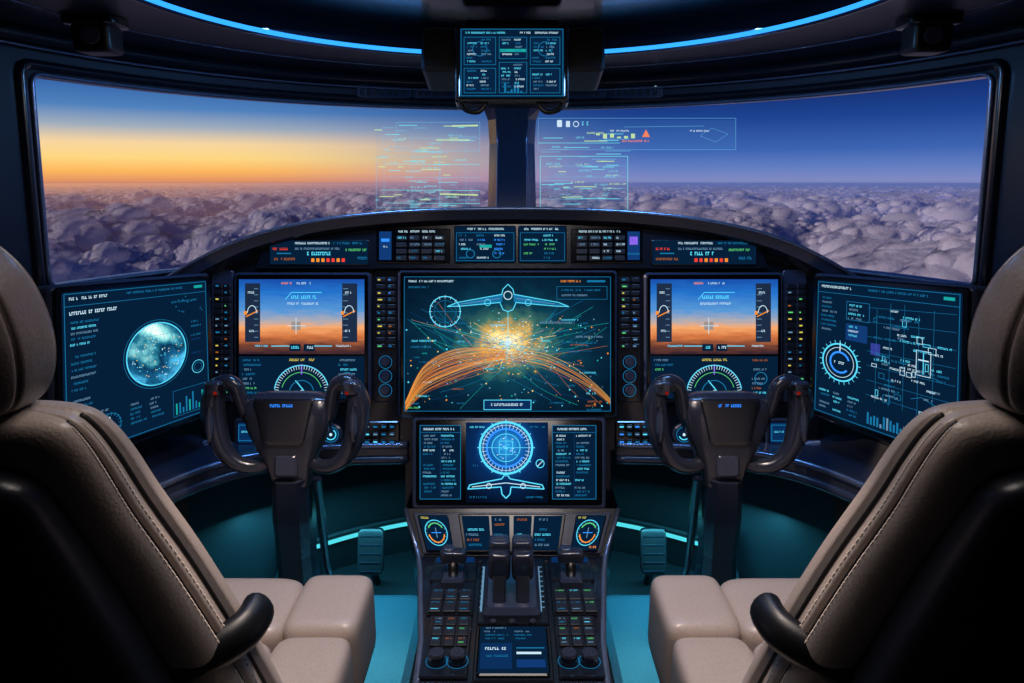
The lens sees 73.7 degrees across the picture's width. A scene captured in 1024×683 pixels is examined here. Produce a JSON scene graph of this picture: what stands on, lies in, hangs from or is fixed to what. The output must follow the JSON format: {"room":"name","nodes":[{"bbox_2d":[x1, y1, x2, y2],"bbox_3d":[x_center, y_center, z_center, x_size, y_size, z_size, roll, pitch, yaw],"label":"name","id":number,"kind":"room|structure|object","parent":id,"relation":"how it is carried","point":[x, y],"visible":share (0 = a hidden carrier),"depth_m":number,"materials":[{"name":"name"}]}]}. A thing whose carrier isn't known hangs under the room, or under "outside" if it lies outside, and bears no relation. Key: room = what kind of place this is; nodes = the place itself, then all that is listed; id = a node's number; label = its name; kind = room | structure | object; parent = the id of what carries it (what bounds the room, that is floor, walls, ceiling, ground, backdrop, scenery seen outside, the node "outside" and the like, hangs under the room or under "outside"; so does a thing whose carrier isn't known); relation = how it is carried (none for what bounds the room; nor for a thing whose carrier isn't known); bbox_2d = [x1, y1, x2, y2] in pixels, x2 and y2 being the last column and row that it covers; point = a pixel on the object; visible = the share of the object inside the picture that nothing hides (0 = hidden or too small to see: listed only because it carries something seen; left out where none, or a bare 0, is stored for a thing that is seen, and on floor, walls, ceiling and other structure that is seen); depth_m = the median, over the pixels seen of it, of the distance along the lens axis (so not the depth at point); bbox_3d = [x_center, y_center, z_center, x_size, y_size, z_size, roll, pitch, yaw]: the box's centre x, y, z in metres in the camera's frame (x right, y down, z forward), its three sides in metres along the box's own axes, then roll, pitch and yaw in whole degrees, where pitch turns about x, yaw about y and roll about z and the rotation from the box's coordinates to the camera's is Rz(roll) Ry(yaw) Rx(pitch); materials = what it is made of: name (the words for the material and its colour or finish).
{"room":"control cabin","nodes":[
{"label":"control cabin","id":0,"kind":"room"},
{"bbox_2d":[60,13,128,55],"bbox_3d":[-0.790,-0.584,1.301,0.100,0.070,0.080,0,13,0],"label":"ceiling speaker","id":1,"kind":"object","parent":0,"point":[93,34],"depth_m":1.27},
{"bbox_2d":[321,551,694,682],"bbox_3d":[0.000,1.057,1.071,2.600,0.050,3.200,0,13,0],"label":"floor","id":2,"kind":"structure","parent":0,"point":[397,577],"depth_m":2.22,"materials":[{"name":"carpet"}]},
{"bbox_2d":[0,246,375,682],"bbox_3d":[-0.561,0.417,1.036,0.551,1.252,0.744,0,13,0],"label":"seat","id":3,"kind":"object","parent":2,"relation":"on","point":[103,579],"visible":1,"depth_m":0.73,"materials":[{"name":"beige leather"}]},
{"bbox_2d":[136,433,407,522],"bbox_3d":[-0.812,0.647,1.322,0.593,0.633,1.430,7,15,26],"label":"console","id":4,"kind":"object","parent":2,"relation":"on","point":[184,466],"visible":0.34,"depth_m":1.62,"materials":[{"name":"grey plastic"}]},
{"bbox_2d":[37,273,212,443],"bbox_3d":[-0.827,0.038,1.494,0.100,0.363,0.439,7,15,27],"label":"display","id":5,"kind":"object","parent":4,"relation":"on","point":[137,352],"visible":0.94,"depth_m":1.47,"materials":[{"name":"glass"},{"name":"black plastic"}]},
{"bbox_2d":[357,527,384,585],"bbox_3d":[-0.540,0.676,2.110,0.300,0.220,0.106,0,13,0],"label":"rudder pedals","id":6,"kind":"object","parent":2,"relation":"on","point":[371,540],"visible":0.53,"depth_m":2.07,"materials":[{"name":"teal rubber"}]},
{"bbox_2d":[364,595,417,682],"bbox_3d":[-0.530,0.851,1.798,0.540,0.018,0.610,0,13,0],"label":"floor mat","id":7,"kind":"object","parent":2,"relation":"on","point":[396,616],"visible":0.25,"depth_m":1.88,"materials":[{"name":"teal carpet"}]},
{"bbox_2d":[200,374,369,585],"bbox_3d":[-0.505,0.445,1.707,0.407,0.850,0.442,0,13,0],"label":"yoke","id":8,"kind":"object","parent":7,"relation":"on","point":[289,430],"visible":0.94,"depth_m":1.45,"materials":[{"name":"black plastic"}]},
{"bbox_2d":[403,487,620,682],"bbox_3d":[0.000,0.688,1.323,0.511,0.553,1.020,0,13,0],"label":"pedestal","id":9,"kind":"object","parent":2,"relation":"on","point":[504,595],"visible":1,"depth_m":1.35,"materials":[{"name":"black plastic"}]},
{"bbox_2d":[606,595,659,682],"bbox_3d":[0.530,0.851,1.798,0.540,0.018,0.610,0,13,0],"label":"floor mat","id":10,"kind":"object","parent":2,"relation":"on","point":[627,616],"visible":0.25,"depth_m":1.88,"materials":[{"name":"teal carpet"}]},
{"bbox_2d":[643,374,813,585],"bbox_3d":[0.481,0.445,1.707,0.403,0.850,0.442,0,13,0],"label":"yoke","id":11,"kind":"object","parent":10,"relation":"on","point":[724,430],"visible":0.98,"depth_m":1.45,"materials":[{"name":"black plastic"}]},
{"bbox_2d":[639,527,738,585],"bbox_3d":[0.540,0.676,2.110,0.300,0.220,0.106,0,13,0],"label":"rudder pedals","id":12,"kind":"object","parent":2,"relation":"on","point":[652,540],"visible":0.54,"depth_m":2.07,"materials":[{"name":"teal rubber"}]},
{"bbox_2d":[612,433,887,522],"bbox_3d":[0.812,0.647,1.322,0.593,0.633,1.430,-7,15,-26],"label":"console","id":13,"kind":"object","parent":2,"relation":"on","point":[839,466],"visible":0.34,"depth_m":1.61,"materials":[{"name":"grey plastic"}]},
{"bbox_2d":[811,273,986,443],"bbox_3d":[0.827,0.038,1.494,0.100,0.363,0.439,-7,15,-27],"label":"display","id":14,"kind":"object","parent":13,"relation":"on","point":[886,352],"visible":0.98,"depth_m":1.47,"materials":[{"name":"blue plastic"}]},
{"bbox_2d":[648,246,1023,682],"bbox_3d":[0.561,0.417,1.036,0.551,1.252,0.744,0,13,0],"label":"seat","id":15,"kind":"object","parent":2,"relation":"on","point":[920,579],"visible":1,"depth_m":0.73,"materials":[{"name":"beige leather"}]},
{"bbox_2d":[0,42,1023,578],"bbox_3d":[0.000,0.045,1.768,2.108,1.600,1.100,0,13,0],"label":"wall","id":16,"kind":"structure","parent":0,"point":[785,522],"depth_m":1.96,"materials":[{"name":"grey plastic"}]},
{"bbox_2d":[316,515,407,548],"bbox_3d":[-0.431,0.614,2.266,0.480,0.038,0.053,-6,15,-25],"label":"light","id":17,"kind":"object","parent":16,"relation":"attached to","point":[350,532],"visible":0.48,"depth_m":2.23,"materials":[{"name":"teal plastic"}]},
{"bbox_2d":[15,58,1008,286],"bbox_3d":[0.000,-0.411,1.766,2.014,0.494,0.781,0,13,0],"label":"trim","id":18,"kind":"structure","parent":16,"relation":"attached to","point":[22,66],"depth_m":1.50,"materials":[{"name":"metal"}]},
{"bbox_2d":[0,0,1023,91],"bbox_3d":[0.000,-0.661,1.575,2.100,0.046,1.050,0,13,0],"label":"trim","id":19,"kind":"structure","parent":16,"relation":"attached to","point":[10,33],"depth_m":1.71,"materials":[{"name":"black plastic"}]},
{"bbox_2d":[484,108,539,206],"bbox_3d":[0.000,-0.515,2.139,0.260,0.480,0.120,0,13,0],"label":"post","id":20,"kind":"object","parent":16,"relation":"attached to","point":[511,130],"visible":0.48,"depth_m":2.08,"materials":[{"name":"grey plastic"}]},
{"bbox_2d":[203,256,820,507],"bbox_3d":[0.000,0.051,1.732,1.645,0.723,0.216,0,13,0],"label":"panel","id":21,"kind":"object","parent":16,"relation":"attached to","point":[385,425],"visible":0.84,"depth_m":1.70,"materials":[{"name":"black plastic"}]},
{"bbox_2d":[234,273,371,401],"bbox_3d":[-0.520,-0.009,1.699,0.340,0.317,0.090,0,13,0],"label":"display","id":22,"kind":"object","parent":21,"relation":"attached to","point":[293,331],"visible":0.75,"depth_m":1.69,"materials":[{"name":"glass"},{"name":"black plastic"}]},
{"bbox_2d":[398,270,616,417],"bbox_3d":[-0.011,0.007,1.697,0.542,0.358,0.102,0,13,0],"label":"display","id":23,"kind":"object","parent":21,"relation":"attached to","point":[472,343],"visible":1,"depth_m":1.69,"materials":[{"name":"glass"},{"name":"black plastic"}]},
{"bbox_2d":[412,417,605,508],"bbox_3d":[-0.007,0.301,1.670,0.474,0.221,0.175,0,13,0],"label":"display","id":24,"kind":"object","parent":21,"relation":"attached to","point":[458,462],"visible":1,"depth_m":1.63,"materials":[{"name":"glass"},{"name":"black plastic"}]},
{"bbox_2d":[166,207,857,278],"bbox_3d":[0.000,-0.268,1.866,1.864,0.212,0.605,0,13,0],"label":"shield","id":25,"kind":"object","parent":21,"relation":"attached to","point":[226,256],"visible":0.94,"depth_m":1.67,"materials":[{"name":"black plastic"}]},
{"bbox_2d":[256,224,767,268],"bbox_3d":[0.000,-0.235,1.696,1.270,0.110,0.045,0,13,0],"label":"control panel","id":26,"kind":"object","parent":25,"relation":"attached to","point":[484,246],"visible":1,"depth_m":1.69,"materials":[{"name":"black plastic"}]},
{"bbox_2d":[378,120,708,209],"bbox_3d":[0.114,-0.523,2.027,1.036,0.280,0.145,2,13,7],"label":"display","id":27,"kind":"object","parent":25,"relation":"attached to","point":[559,122],"visible":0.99,"depth_m":2.07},
{"bbox_2d":[643,273,782,401],"bbox_3d":[0.500,-0.009,1.699,0.345,0.317,0.090,0,13,0],"label":"display","id":28,"kind":"object","parent":21,"relation":"attached to","point":[710,331],"visible":0.83,"depth_m":1.69,"materials":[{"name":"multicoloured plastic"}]},
{"bbox_2d":[616,515,697,545],"bbox_3d":[0.431,0.614,2.266,0.480,0.038,0.053,6,15,25],"label":"light","id":29,"kind":"object","parent":16,"relation":"attached to","point":[673,532],"visible":0.4,"depth_m":2.25,"materials":[{"name":"teal plastic"}]},
{"bbox_2d":[0,0,1023,75],"bbox_3d":[0.000,-0.488,0.630,2.080,0.060,2.950,0,13,0],"label":"ceiling","id":30,"kind":"structure","parent":0,"point":[382,22],"depth_m":1.46,"materials":[{"name":"black plastic"}]},
{"bbox_2d":[132,0,420,55],"bbox_3d":[-0.484,-0.608,1.275,0.213,0.018,0.932,6,15,25],"label":"recessed light","id":31,"kind":"object","parent":30,"relation":"in","point":[160,5],"visible":0.98,"depth_m":1.42,"materials":[{"name":"glowing blue translucent plastic"}]},
{"bbox_2d":[356,85,663,98],"bbox_3d":[-0.005,-0.732,1.940,1.383,0.074,0.267,0,13,0],"label":"switch panel","id":32,"kind":"object","parent":30,"relation":"attached to","point":[361,92],"visible":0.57,"depth_m":2.01,"materials":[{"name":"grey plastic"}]},
{"bbox_2d":[421,20,604,114],"bbox_3d":[0.002,-0.584,1.463,0.389,0.206,0.227,0,13,0],"label":"housing","id":33,"kind":"object","parent":30,"relation":"attached to","point":[586,45],"visible":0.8,"depth_m":1.44,"materials":[{"name":"black plastic"}]},
{"bbox_2d":[455,25,568,107],"bbox_3d":[0.000,-0.561,1.394,0.230,0.161,0.068,0,13,0],"label":"display","id":34,"kind":"object","parent":33,"relation":"attached to","point":[498,66],"depth_m":1.38,"materials":[{"name":"blue glass"}]},
{"bbox_2d":[605,0,891,55],"bbox_3d":[0.484,-0.608,1.275,0.213,0.018,0.932,-6,15,-25],"label":"recessed light","id":35,"kind":"object","parent":30,"relation":"in","point":[862,5],"visible":0.98,"depth_m":1.41,"materials":[{"name":"blue plastic"}]},
{"bbox_2d":[895,13,963,55],"bbox_3d":[0.790,-0.584,1.301,0.100,0.070,0.080,0,13,0],"label":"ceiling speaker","id":36,"kind":"object","parent":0,"point":[923,34],"depth_m":1.27},
{"label":"outside","id":37,"kind":"structure","parent":0,"visible":0},
{"bbox_2d":[44,183,979,282],"bbox_3d":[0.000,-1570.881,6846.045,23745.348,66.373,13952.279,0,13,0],"label":"cloud layer","id":38,"kind":"object","parent":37,"point":[95,229],"visible":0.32,"depth_m":706.98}
]}

